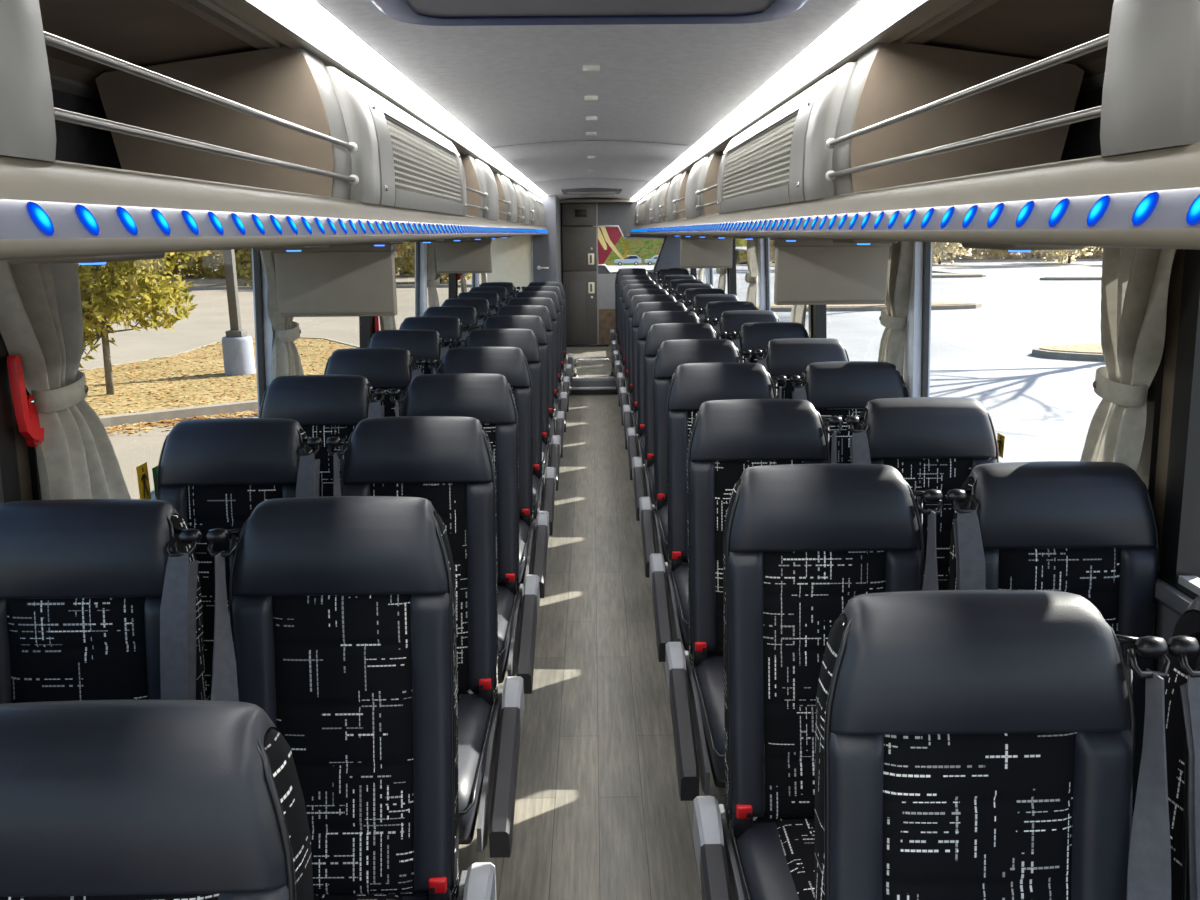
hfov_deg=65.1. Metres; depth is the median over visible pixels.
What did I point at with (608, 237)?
window sticker
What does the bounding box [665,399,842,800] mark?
seat
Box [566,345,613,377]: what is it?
step
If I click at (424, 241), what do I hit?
light
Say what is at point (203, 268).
undergrowth
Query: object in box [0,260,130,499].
curtain
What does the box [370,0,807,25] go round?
roof hatch
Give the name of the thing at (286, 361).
curtain
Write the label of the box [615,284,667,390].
seat
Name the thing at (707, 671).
seat cushion
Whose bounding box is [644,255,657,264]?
parked car
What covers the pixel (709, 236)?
light
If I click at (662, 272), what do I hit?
seat
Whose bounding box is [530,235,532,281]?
trim
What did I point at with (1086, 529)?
seat
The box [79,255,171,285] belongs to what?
tree
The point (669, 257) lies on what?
panel
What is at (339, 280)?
monitor
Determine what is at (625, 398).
seat
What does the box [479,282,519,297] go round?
seat
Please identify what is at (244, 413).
fallen leaves
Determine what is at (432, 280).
curtain
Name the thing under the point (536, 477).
seat cushion
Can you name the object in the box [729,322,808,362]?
seat
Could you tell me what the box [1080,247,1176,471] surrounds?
curtain
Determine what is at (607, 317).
panel rear wood
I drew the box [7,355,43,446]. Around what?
handle
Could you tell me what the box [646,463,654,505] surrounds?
seat cushion
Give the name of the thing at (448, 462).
seat
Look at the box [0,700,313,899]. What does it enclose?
seat
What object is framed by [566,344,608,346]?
bar
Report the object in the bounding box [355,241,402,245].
light
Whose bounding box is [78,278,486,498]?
ground
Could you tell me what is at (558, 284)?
seat
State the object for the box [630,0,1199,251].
luggage rack
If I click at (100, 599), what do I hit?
seat
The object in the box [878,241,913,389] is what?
curtain
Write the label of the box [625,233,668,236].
trim
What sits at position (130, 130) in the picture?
luggage rack
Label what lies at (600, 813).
floor
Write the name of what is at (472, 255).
monitor
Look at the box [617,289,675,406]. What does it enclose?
seat
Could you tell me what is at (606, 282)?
panel
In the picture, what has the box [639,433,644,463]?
seat cushion
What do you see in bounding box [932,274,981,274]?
planting bed
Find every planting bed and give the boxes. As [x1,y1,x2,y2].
[756,302,975,306]
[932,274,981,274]
[1040,343,1102,353]
[1045,276,1101,277]
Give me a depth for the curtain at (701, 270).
9.57 m
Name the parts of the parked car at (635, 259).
glass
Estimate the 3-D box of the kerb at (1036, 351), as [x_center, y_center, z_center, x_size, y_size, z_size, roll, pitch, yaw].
[13.447,-2.185,21.168,7.102,0.150,2.744,-1,13,0]
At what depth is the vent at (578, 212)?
11.82 m
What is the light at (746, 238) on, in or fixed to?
attached to the luggage rack at (1010, 125)
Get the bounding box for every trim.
[493,140,686,147]
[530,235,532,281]
[560,199,633,202]
[596,203,598,343]
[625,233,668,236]
[1158,571,1198,599]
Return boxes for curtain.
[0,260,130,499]
[259,250,303,414]
[379,316,396,329]
[427,242,439,306]
[460,273,467,292]
[481,273,485,282]
[698,268,703,281]
[716,268,726,291]
[745,239,757,305]
[790,305,806,327]
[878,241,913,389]
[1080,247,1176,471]
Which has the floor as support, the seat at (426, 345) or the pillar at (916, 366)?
the seat at (426, 345)
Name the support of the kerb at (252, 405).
on the ground at (208, 322)
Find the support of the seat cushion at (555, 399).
on the seat at (560, 405)
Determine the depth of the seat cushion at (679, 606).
3.22 m
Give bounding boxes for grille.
[384,115,460,202]
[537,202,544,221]
[639,201,645,220]
[723,112,797,200]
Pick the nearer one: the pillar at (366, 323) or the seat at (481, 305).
the pillar at (366, 323)
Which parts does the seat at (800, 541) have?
trim, backrest, cushion panel, panel, belt cord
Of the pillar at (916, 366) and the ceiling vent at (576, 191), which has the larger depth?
the ceiling vent at (576, 191)
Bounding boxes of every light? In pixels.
[7,253,164,264]
[254,245,329,251]
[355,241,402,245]
[409,239,443,242]
[444,238,470,240]
[709,236,732,237]
[733,236,765,239]
[770,238,812,241]
[832,239,897,244]
[962,243,1085,251]
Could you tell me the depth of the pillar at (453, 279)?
7.88 m
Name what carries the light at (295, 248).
attached to the luggage rack at (130, 130)
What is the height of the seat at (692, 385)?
1.118 m
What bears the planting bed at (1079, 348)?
on the ground at (1044, 409)
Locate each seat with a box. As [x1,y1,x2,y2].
[0,499,205,703]
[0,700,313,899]
[156,418,321,699]
[206,496,495,899]
[259,375,385,496]
[324,348,424,416]
[326,416,523,857]
[368,329,451,373]
[389,373,539,693]
[399,316,470,348]
[423,306,485,332]
[427,347,548,597]
[442,298,496,320]
[454,329,555,534]
[457,292,506,311]
[469,286,513,304]
[473,315,560,490]
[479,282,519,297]
[487,305,564,457]
[499,298,566,431]
[508,291,569,411]
[515,286,571,394]
[522,282,572,380]
[610,268,651,351]
[611,275,656,363]
[613,280,661,377]
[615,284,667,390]
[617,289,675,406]
[620,295,683,425]
[623,302,694,449]
[627,311,708,479]
[632,323,726,520]
[639,339,751,576]
[650,362,786,661]
[653,268,688,283]
[658,275,694,288]
[663,279,702,294]
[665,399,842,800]
[669,283,712,300]
[677,288,724,308]
[686,294,738,316]
[693,464,942,899]
[697,301,756,327]
[711,310,779,340]
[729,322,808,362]
[754,338,848,398]
[790,361,907,463]
[815,590,1170,899]
[846,397,998,589]
[947,461,1158,821]
[1163,595,1199,899]
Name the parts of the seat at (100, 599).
panel, backrest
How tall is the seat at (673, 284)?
1.118 m
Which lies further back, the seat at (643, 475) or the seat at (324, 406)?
the seat at (643, 475)
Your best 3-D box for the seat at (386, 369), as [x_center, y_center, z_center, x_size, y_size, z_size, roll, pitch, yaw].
[-0.949,0.177,3.845,0.452,1.118,0.718,-1,13,0]
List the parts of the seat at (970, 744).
backrest, panel, belt cord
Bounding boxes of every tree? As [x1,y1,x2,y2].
[77,250,214,394]
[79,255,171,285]
[215,249,252,285]
[394,241,471,282]
[932,242,973,264]
[1035,246,1096,263]
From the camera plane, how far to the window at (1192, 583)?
1.86 m
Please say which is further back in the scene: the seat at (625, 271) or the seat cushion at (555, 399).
the seat at (625, 271)
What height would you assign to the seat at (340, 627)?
1.118 m
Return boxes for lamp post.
[222,249,255,375]
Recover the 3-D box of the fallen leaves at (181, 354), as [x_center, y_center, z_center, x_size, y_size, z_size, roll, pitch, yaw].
[-8.476,-1.302,17.906,9.385,0.115,15.360,-1,13,0]
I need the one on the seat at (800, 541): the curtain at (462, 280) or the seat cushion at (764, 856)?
the seat cushion at (764, 856)
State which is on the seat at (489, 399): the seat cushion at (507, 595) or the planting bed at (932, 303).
the seat cushion at (507, 595)
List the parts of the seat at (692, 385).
trim, backrest, seat frame, panel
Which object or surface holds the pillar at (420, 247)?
attached to the wall
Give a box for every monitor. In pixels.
[272,244,397,316]
[436,237,491,273]
[680,236,732,268]
[773,239,890,304]
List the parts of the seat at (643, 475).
trim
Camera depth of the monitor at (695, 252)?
6.06 m
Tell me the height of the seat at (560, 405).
1.118 m
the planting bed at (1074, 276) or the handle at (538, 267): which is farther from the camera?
the planting bed at (1074, 276)
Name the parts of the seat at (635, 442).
trim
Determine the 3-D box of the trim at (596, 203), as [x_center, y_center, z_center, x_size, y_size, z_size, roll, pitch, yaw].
[-0.033,-2.263,12.081,0.020,1.820,0.040,-1,13,0]
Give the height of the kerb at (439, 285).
0.210 m
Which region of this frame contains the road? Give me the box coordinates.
[606,265,951,275]
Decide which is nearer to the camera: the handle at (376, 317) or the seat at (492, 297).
the handle at (376, 317)
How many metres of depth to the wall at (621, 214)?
11.95 m
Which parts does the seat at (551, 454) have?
trim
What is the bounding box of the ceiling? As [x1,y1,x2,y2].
[316,0,859,199]
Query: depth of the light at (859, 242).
2.00 m
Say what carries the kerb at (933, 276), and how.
on the ground at (1044, 409)
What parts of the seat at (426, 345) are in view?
panel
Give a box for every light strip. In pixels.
[238,0,546,197]
[631,0,934,201]
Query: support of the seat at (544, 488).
on the floor
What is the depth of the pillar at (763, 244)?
6.37 m
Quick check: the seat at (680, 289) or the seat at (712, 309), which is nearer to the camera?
the seat at (712, 309)
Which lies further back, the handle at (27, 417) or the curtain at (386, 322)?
the curtain at (386, 322)
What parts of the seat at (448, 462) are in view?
belt cord, panel, seat frame, backrest, trim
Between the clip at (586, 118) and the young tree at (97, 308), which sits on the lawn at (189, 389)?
the young tree at (97, 308)
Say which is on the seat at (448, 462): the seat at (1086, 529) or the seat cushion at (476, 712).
the seat cushion at (476, 712)
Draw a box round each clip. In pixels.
[583,65,599,71]
[584,95,597,100]
[585,117,596,120]
[586,132,595,135]
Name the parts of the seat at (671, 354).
trim, backrest, seat frame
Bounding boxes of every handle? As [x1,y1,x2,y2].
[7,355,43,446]
[375,316,378,331]
[537,266,548,269]
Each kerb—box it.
[78,337,359,426]
[82,284,479,289]
[756,304,981,311]
[932,275,985,277]
[1031,347,1103,360]
[1039,277,1101,279]
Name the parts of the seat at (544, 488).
trim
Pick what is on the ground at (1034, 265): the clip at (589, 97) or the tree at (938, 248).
the tree at (938, 248)
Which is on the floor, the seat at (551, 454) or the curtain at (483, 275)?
the seat at (551, 454)
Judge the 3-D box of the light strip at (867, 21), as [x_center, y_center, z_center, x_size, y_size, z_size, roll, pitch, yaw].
[0.475,-1.629,5.273,0.106,0.053,13.400,-1,13,0]
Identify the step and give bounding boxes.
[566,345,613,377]
[571,377,617,393]
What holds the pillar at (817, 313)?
attached to the wall at (1171, 604)
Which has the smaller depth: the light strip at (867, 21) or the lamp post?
the light strip at (867, 21)
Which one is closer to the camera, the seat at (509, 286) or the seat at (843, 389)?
the seat at (843, 389)
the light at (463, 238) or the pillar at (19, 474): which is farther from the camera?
the light at (463, 238)
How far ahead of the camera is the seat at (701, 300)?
7.22 m
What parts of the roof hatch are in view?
hatch panel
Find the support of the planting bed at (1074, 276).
on the ground at (1044, 409)
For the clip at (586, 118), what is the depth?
3.54 m
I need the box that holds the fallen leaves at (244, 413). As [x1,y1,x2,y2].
[105,410,257,434]
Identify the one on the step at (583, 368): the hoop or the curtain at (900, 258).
the hoop
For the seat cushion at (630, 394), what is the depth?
7.03 m
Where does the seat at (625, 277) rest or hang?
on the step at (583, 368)
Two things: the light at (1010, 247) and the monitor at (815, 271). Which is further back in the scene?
the monitor at (815, 271)
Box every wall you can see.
[487,195,556,291]
[555,195,561,282]
[560,198,677,284]
[999,461,1192,670]
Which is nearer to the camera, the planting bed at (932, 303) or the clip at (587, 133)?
the clip at (587, 133)
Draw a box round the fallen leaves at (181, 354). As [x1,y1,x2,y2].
[83,338,348,415]
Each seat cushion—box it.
[402,897,427,899]
[458,694,495,839]
[498,586,517,676]
[519,519,531,581]
[533,474,540,518]
[542,441,547,474]
[549,417,552,441]
[554,398,556,417]
[629,393,632,410]
[634,410,637,433]
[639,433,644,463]
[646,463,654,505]
[656,504,667,560]
[670,563,688,644]
[692,656,724,781]
[730,822,798,899]
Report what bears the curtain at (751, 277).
attached to the pillar at (763, 244)
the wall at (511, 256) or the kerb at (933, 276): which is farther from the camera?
the kerb at (933, 276)
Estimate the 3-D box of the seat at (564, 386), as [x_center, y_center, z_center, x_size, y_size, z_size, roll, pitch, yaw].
[-0.508,-0.707,7.647,0.507,1.118,0.712,-1,13,0]
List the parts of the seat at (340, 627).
belt cord, panel, cushion panel, backrest, trim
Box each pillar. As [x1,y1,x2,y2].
[0,332,41,503]
[251,248,273,417]
[359,316,374,347]
[415,242,426,316]
[448,273,457,298]
[472,273,478,286]
[690,268,696,278]
[705,268,712,286]
[727,238,736,295]
[758,237,770,310]
[808,305,826,337]
[903,242,931,396]
[1136,249,1199,582]
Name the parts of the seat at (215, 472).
panel, backrest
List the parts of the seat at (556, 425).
trim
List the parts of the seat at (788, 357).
panel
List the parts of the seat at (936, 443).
backrest, panel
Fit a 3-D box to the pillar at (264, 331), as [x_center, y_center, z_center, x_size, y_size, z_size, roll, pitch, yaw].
[-1.198,-0.379,3.403,0.102,0.835,0.138,-1,13,0]
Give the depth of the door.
12.00 m
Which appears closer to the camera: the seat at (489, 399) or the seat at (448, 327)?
the seat at (489, 399)
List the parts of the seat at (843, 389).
backrest, panel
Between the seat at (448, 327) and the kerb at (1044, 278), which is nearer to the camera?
the seat at (448, 327)
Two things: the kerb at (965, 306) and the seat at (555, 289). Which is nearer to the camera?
the seat at (555, 289)
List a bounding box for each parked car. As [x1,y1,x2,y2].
[614,255,641,265]
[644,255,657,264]
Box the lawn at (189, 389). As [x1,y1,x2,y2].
[81,338,356,416]
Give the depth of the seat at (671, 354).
4.18 m
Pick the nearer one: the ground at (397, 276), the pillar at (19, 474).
the pillar at (19, 474)
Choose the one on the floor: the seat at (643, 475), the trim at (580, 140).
the seat at (643, 475)
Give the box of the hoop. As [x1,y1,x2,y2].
[573,358,613,376]
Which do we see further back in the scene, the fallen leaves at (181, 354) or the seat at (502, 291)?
the fallen leaves at (181, 354)
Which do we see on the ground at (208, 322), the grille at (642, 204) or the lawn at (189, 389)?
the lawn at (189, 389)
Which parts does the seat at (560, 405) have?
trim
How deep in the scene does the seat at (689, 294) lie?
7.98 m
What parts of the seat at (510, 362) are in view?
seat frame, backrest, trim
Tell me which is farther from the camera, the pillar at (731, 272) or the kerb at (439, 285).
the kerb at (439, 285)
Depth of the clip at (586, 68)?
2.45 m
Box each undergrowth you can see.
[90,250,471,278]
[769,237,1103,262]
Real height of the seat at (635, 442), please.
1.118 m
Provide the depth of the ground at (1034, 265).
72.84 m
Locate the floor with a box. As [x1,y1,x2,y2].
[459,394,725,899]
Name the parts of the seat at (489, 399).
panel, seat frame, backrest, trim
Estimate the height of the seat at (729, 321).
1.118 m
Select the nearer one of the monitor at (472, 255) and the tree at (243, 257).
the monitor at (472, 255)
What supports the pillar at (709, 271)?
attached to the wall at (1171, 604)
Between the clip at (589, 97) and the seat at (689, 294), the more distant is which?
the seat at (689, 294)
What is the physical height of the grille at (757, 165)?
0.208 m
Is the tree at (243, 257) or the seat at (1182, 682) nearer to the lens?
the seat at (1182, 682)
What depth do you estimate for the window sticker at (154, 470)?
2.52 m
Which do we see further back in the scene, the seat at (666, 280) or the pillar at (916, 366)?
the seat at (666, 280)
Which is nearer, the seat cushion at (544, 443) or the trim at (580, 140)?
the trim at (580, 140)
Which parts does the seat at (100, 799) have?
panel, backrest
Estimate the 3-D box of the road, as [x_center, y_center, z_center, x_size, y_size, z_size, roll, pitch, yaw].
[8.038,-22.270,115.013,30.000,2.950,110.000,-1,13,0]
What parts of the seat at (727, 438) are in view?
trim, backrest, seat frame, panel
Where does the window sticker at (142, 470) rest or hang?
attached to the window
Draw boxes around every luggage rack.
[0,0,547,264]
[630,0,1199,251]
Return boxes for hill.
[604,236,774,264]
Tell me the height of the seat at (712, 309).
1.118 m
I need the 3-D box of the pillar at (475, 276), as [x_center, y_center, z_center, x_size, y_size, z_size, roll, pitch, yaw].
[-1.251,-1.777,9.443,0.102,0.835,0.138,-1,13,0]
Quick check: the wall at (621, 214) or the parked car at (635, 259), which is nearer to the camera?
the wall at (621, 214)
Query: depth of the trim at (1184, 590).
1.88 m
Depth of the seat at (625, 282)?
9.51 m
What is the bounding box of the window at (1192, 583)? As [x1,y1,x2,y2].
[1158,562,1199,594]
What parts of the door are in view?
inset panel, header panel, panel, panel, pull, pull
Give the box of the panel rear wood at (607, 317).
[599,309,617,344]
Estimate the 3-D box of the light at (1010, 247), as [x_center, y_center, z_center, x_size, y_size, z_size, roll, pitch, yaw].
[0.592,-0.288,1.324,0.100,0.018,0.180,-1,13,0]
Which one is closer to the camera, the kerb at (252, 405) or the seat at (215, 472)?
the seat at (215, 472)
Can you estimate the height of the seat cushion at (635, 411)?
0.133 m
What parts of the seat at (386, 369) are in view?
panel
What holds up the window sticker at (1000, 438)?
attached to the window
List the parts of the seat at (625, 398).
trim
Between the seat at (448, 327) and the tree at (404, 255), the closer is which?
the seat at (448, 327)
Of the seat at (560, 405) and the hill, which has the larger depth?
the hill
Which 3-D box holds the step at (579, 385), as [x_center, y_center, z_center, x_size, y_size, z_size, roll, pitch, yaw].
[-0.064,-0.642,9.464,0.540,0.163,0.130,-1,13,0]
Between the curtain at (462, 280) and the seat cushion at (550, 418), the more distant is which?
the curtain at (462, 280)
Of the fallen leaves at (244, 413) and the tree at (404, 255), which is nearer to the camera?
the fallen leaves at (244, 413)
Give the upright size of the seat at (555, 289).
1.118 m
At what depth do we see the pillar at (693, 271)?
10.92 m
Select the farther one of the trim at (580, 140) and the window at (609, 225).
the window at (609, 225)
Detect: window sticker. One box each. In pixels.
[136,462,150,498]
[152,466,157,497]
[598,227,630,263]
[997,433,1004,457]
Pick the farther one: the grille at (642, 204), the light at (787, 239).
the grille at (642, 204)
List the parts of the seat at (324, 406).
panel, backrest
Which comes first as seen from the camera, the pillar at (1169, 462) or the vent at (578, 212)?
the pillar at (1169, 462)
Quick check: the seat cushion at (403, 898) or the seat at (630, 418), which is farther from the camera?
the seat at (630, 418)
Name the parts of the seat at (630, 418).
trim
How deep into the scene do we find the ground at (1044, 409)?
23.39 m
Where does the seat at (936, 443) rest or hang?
on the floor
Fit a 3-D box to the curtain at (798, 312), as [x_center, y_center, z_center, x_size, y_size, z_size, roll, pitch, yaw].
[1.075,-0.847,5.079,0.104,0.620,0.261,-1,13,0]
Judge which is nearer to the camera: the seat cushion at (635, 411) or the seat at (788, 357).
the seat at (788, 357)
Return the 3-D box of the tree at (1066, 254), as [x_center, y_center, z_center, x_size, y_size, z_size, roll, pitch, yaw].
[38.904,-20.250,77.058,7.406,9.905,7.097,-1,13,-1]
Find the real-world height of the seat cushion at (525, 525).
0.133 m
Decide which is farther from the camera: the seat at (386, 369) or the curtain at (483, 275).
the curtain at (483, 275)
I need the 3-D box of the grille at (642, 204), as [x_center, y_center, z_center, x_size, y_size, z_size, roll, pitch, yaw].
[0.478,-2.457,9.669,0.091,0.208,1.320,-1,13,0]
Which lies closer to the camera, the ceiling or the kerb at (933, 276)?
the ceiling
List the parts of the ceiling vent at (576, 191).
vent panel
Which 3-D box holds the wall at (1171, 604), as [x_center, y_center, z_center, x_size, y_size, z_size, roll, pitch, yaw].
[1.165,-0.152,5.698,0.120,0.885,13.550,-1,13,0]
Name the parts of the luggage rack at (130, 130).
post, rod, rod, post, panel frame, panel frame, panel frame, panel frame, rod, rod, post, post, post, post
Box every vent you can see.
[561,188,621,194]
[575,209,586,216]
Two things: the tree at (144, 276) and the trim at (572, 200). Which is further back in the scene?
the tree at (144, 276)
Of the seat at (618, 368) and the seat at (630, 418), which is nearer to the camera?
the seat at (630, 418)
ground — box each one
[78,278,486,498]
[84,251,486,281]
[697,273,1105,462]
[736,247,1102,273]
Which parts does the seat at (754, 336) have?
panel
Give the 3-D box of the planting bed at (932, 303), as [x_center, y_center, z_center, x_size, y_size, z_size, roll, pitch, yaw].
[8.727,-5.293,34.778,10.400,0.190,1.800,-1,13,0]
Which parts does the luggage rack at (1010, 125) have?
post, panel frame, panel frame, post, post, post, post, rod, rod, panel frame, panel frame, panel frame, panel frame, post, rod, rod, post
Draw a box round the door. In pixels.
[562,203,596,343]
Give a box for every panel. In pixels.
[598,274,615,308]
[655,236,680,270]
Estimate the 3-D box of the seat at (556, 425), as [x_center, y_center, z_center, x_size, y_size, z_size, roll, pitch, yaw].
[-0.494,-0.356,6.127,0.507,1.118,0.712,-1,13,0]
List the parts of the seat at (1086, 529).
panel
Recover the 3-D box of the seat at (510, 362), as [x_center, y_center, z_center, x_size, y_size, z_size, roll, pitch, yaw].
[-0.474,0.172,3.848,0.507,1.118,0.712,-1,13,0]
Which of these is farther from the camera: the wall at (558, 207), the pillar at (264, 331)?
the wall at (558, 207)
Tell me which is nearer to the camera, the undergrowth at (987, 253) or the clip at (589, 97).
the clip at (589, 97)
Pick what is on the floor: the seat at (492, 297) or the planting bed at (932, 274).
the seat at (492, 297)
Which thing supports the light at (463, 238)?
attached to the luggage rack at (130, 130)
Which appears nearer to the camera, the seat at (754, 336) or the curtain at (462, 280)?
the seat at (754, 336)
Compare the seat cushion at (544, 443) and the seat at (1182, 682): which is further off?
the seat cushion at (544, 443)
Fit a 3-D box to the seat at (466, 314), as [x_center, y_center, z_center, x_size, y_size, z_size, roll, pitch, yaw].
[-0.969,-0.351,6.124,0.452,1.118,0.718,-1,13,0]
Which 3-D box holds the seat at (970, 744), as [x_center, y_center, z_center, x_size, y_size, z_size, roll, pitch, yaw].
[0.489,0.803,1.082,0.507,1.118,0.712,-1,13,0]
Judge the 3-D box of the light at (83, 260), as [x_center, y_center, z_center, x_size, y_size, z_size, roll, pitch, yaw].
[-0.607,-0.231,1.122,0.100,0.018,0.180,-1,13,0]
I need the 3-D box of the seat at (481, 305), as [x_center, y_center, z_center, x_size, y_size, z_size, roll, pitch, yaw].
[-0.976,-0.526,6.884,0.452,1.118,0.718,-1,13,0]
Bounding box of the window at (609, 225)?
[593,225,664,272]
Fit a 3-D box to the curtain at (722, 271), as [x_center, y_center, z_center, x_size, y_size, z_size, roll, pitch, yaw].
[1.049,-1.546,8.100,0.108,0.620,0.263,-1,13,0]
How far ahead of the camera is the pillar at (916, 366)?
3.35 m
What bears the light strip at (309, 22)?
attached to the ceiling
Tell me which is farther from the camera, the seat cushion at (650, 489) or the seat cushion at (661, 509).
the seat cushion at (650, 489)
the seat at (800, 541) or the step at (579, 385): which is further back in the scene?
the step at (579, 385)
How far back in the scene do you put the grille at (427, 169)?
2.89 m

